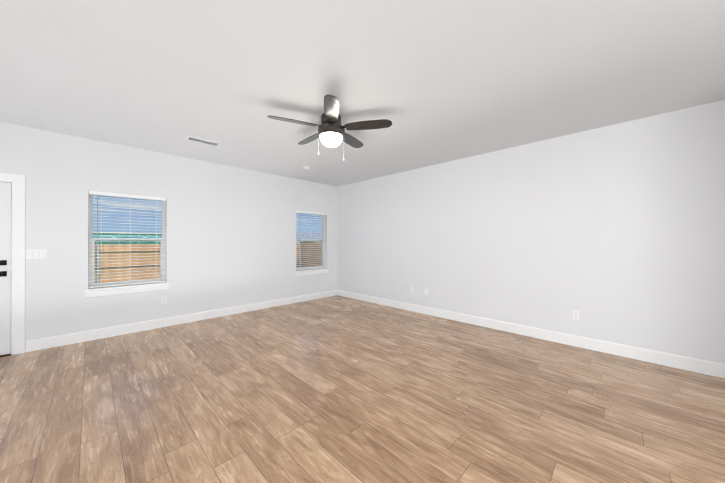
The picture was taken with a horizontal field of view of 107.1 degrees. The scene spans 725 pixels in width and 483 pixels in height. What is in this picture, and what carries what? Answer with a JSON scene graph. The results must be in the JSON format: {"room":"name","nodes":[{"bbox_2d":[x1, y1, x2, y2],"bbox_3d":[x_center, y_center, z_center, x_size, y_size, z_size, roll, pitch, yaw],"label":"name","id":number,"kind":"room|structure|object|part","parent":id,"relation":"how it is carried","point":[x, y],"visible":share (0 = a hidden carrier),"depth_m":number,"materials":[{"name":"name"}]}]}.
{"room":"empty living room","nodes":[
{"label":"empty living room","id":0,"kind":"room"},
{"bbox_2d":[0,122,336,351],"bbox_3d":[-3.364,-0.023,4.103,0.150,2.740,7.920,0,0,45],"label":"wall","id":1,"kind":"structure","parent":0,"point":[230,236],"depth_m":4.28,"materials":[{"name":"paint"}]},
{"bbox_2d":[0,182,11,354],"bbox_3d":[-4.515,0.317,2.875,0.045,2.026,0.912,0,0,45],"label":"door","id":2,"kind":"structure","parent":1,"relation":"in","point":[5,254],"depth_m":3.16,"materials":[{"name":"white wood"}]},
{"bbox_2d":[0,260,6,276],"bbox_3d":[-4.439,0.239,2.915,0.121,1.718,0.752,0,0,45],"label":"door handle","id":3,"kind":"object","parent":2,"relation":"attached to","point":[3,262],"depth_m":3.14,"materials":[{"name":"black metal"}]},
{"bbox_2d":[0,173,25,354],"bbox_3d":[-4.537,0.271,2.897,0.168,2.146,1.128,0,0,45],"label":"door frame","id":4,"kind":"structure","parent":1,"relation":"attached to","point":[19,183],"depth_m":3.20,"materials":[{"name":"white wood"}]},
{"bbox_2d":[25,249,45,258],"bbox_3d":[-4.033,0.155,3.309,0.010,0.117,0.164,0,0,45],"label":"light switch","id":5,"kind":"object","parent":1,"relation":"attached to","point":[35,253],"visible":1,"depth_m":3.30,"materials":[{"name":"white plastic"}]},
{"bbox_2d":[83,282,169,291],"bbox_3d":[-3.435,0.659,3.961,0.116,0.025,0.958,0,0,45],"label":"sill","id":6,"kind":"structure","parent":1,"relation":"attached to","point":[122,286],"depth_m":3.89,"materials":[{"name":"white wood"}]},
{"bbox_2d":[85,190,168,297],"bbox_3d":[-3.467,0.035,3.994,0.176,1.464,0.932,0,0,45],"label":"window","id":7,"kind":"structure","parent":1,"relation":"in","point":[91,212],"depth_m":3.93,"materials":[{"name":"white plastic"}]},
{"bbox_2d":[97,195,97,242],"bbox_3d":[-3.663,-0.318,3.706,0.009,0.678,0.008,0,0,45],"label":"blind wand","id":8,"kind":"object","parent":7,"relation":"hanging from","point":[97,218],"visible":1,"depth_m":3.70,"materials":[{"name":"grey plastic"}]},
{"bbox_3d":[-3.492,0.276,4.018,0.030,0.678,0.806,0,0,45],"label":"window sash","id":9,"kind":"part","parent":7,"relation":"part of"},
{"bbox_2d":[130,198,130,250],"bbox_3d":[-3.425,-0.019,3.953,0.002,1.275,0.002,0,0,45],"label":"blind cord","id":10,"kind":"object","parent":7,"relation":"hanging from","point":[130,198],"depth_m":3.95,"materials":[{"name":"white fabric"}]},
{"bbox_2d":[156,200,156,280],"bbox_3d":[-3.210,-0.019,4.173,0.002,1.275,0.002,0,0,45],"label":"blind cord","id":11,"kind":"object","parent":7,"relation":"hanging from","point":[156,234],"depth_m":4.17,"materials":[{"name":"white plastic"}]},
{"bbox_2d":[161,296,166,303],"bbox_3d":[-3.132,0.927,4.224,0.009,0.117,0.072,0,0,45],"label":"electrical outlet","id":12,"kind":"object","parent":1,"relation":"attached to","point":[164,300],"visible":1,"depth_m":4.23,"materials":[{"name":"white plastic"}]},
{"bbox_2d":[26,290,337,351],"bbox_3d":[-2.369,1.278,4.993,0.017,0.140,4.892,0,0,45],"label":"baseboard","id":13,"kind":"structure","parent":1,"relation":"attached to","point":[72,338],"depth_m":4.13,"materials":[{"name":"white wood"}]},
{"bbox_2d":[295,210,327,275],"bbox_3d":[-1.217,0.039,6.284,0.176,1.464,0.918,0,0,45],"label":"window","id":14,"kind":"structure","parent":1,"relation":"in","point":[323,234],"depth_m":6.30,"materials":[{"name":"white plastic"}]},
{"bbox_2d":[299,213,299,242],"bbox_3d":[-1.407,-0.314,6.000,0.009,0.678,0.008,0,0,45],"label":"blind wand","id":15,"kind":"object","parent":14,"relation":"hanging from","point":[299,227],"visible":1,"depth_m":6.00,"materials":[{"name":"grey plastic"}]},
{"bbox_3d":[-1.241,0.281,6.307,0.030,0.678,0.792,0,0,45],"label":"window sash","id":16,"kind":"part","parent":14,"relation":"part of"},
{"bbox_2d":[295,268,328,271],"bbox_3d":[-1.185,0.663,6.250,0.116,0.025,0.944,0,0,45],"label":"sill","id":17,"kind":"structure","parent":1,"relation":"attached to","point":[311,269],"depth_m":6.23,"materials":[{"name":"white wood"}]},
{"bbox_2d":[0,295,724,482],"bbox_3d":[-0.023,1.390,0.816,9.520,0.100,7.920,0,0,45],"label":"floor","id":18,"kind":"structure","parent":0,"point":[336,389],"depth_m":2.17,"materials":[{"name":"brown wood"}]},
{"bbox_2d":[0,0,724,186],"bbox_3d":[-0.023,-1.450,0.822,9.520,0.100,7.920,0,0,45],"label":"ceiling","id":19,"kind":"structure","parent":0,"point":[435,82],"depth_m":2.21,"materials":[{"name":"paint"}]},
{"bbox_2d":[186,136,220,146],"bbox_3d":[-2.212,-1.388,3.731,0.150,0.011,0.400,0,0,45],"label":"ceiling vent","id":20,"kind":"object","parent":19,"relation":"in","point":[190,138],"visible":1,"depth_m":3.71,"materials":[{"name":"white metal"}]},
{"bbox_2d":[267,94,391,160],"bbox_3d":[-0.377,-1.154,3.024,1.251,0.482,1.295,0,0,45],"label":"fan","id":21,"kind":"object","parent":19,"relation":"attached to","point":[331,132],"visible":1,"depth_m":2.88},
{"bbox_3d":[-0.348,-1.113,2.983,0.252,0.114,0.252,0,0,45],"label":"globe","id":22,"kind":"part","parent":21,"relation":"part of","materials":[{"name":"white glass"}]},
{"bbox_2d":[337,100,724,363],"bbox_3d":[1.566,-0.022,4.704,6.040,2.740,0.150,0,0,45],"label":"wall","id":23,"kind":"structure","parent":0,"point":[614,233],"depth_m":3.47,"materials":[{"name":"paint"}]},
{"bbox_2d":[338,290,724,378],"bbox_3d":[1.507,1.278,4.642,6.040,0.140,0.018,0,0,45],"label":"baseboard","id":24,"kind":"structure","parent":23,"relation":"attached to","point":[710,368],"depth_m":3.45,"materials":[{"name":"white wood"}]},
{"bbox_2d":[573,310,579,319],"bbox_3d":[2.741,0.945,3.436,0.072,0.117,0.009,0,0,45],"label":"electrical outlet","id":25,"kind":"object","parent":23,"relation":"attached to","point":[576,315],"visible":1,"depth_m":3.43,"materials":[{"name":"white plastic"}]},
{"label":"outside","id":26,"kind":"structure","parent":0,"visible":0},
{"bbox_3d":[-36.347,4.610,49.683,157.850,6.045,200.000,0,0,45],"label":"lawn","id":27,"kind":"structure","parent":26,"visible":0},
{"bbox_2d":[91,232,161,272],"bbox_3d":[-19.843,1.089,27.857,10.040,3.610,16.040,0,0,45],"label":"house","id":28,"kind":"structure","parent":27,"relation":"on","point":[137,235],"depth_m":21.53,"materials":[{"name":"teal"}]},
{"bbox_3d":[-19.843,-0.671,27.861,10.040,0.090,16.040,0,0,45],"label":"plate","id":29,"kind":"part","parent":28,"relation":"part of","materials":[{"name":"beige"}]},
{"bbox_2d":[91,242,321,287],"bbox_3d":[-14.964,0.790,-2.153,12.966,2.348,44.036,0,0,45],"label":"fence","id":30,"kind":"object","parent":27,"relation":"on","point":[152,259],"depth_m":11.90,"materials":[{"name":"brown wood"}]},
{"bbox_3d":[-13.843,1.363,49.653,8.000,5.350,8.500,0,0,45],"label":"wall","id":31,"kind":"structure","parent":0,"visible":0},
{"bbox_2d":[296,234,319,242],"bbox_3d":[-13.843,-0.446,49.656,8.900,2.011,9.400,0,0,45],"label":"roof","id":32,"kind":"structure","parent":31,"relation":"on","point":[308,236],"depth_m":50.81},
{"bbox_3d":[-13.118,1.218,68.221,9.000,6.885,11.000,0,0,45],"label":"wall","id":33,"kind":"structure","parent":0,"visible":0},
{"bbox_2d":[296,232,321,239],"bbox_3d":[-13.118,-1.205,68.226,9.900,2.320,11.900,0,0,45],"label":"roof","id":34,"kind":"structure","parent":33,"relation":"on","point":[319,235],"depth_m":66.56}
]}

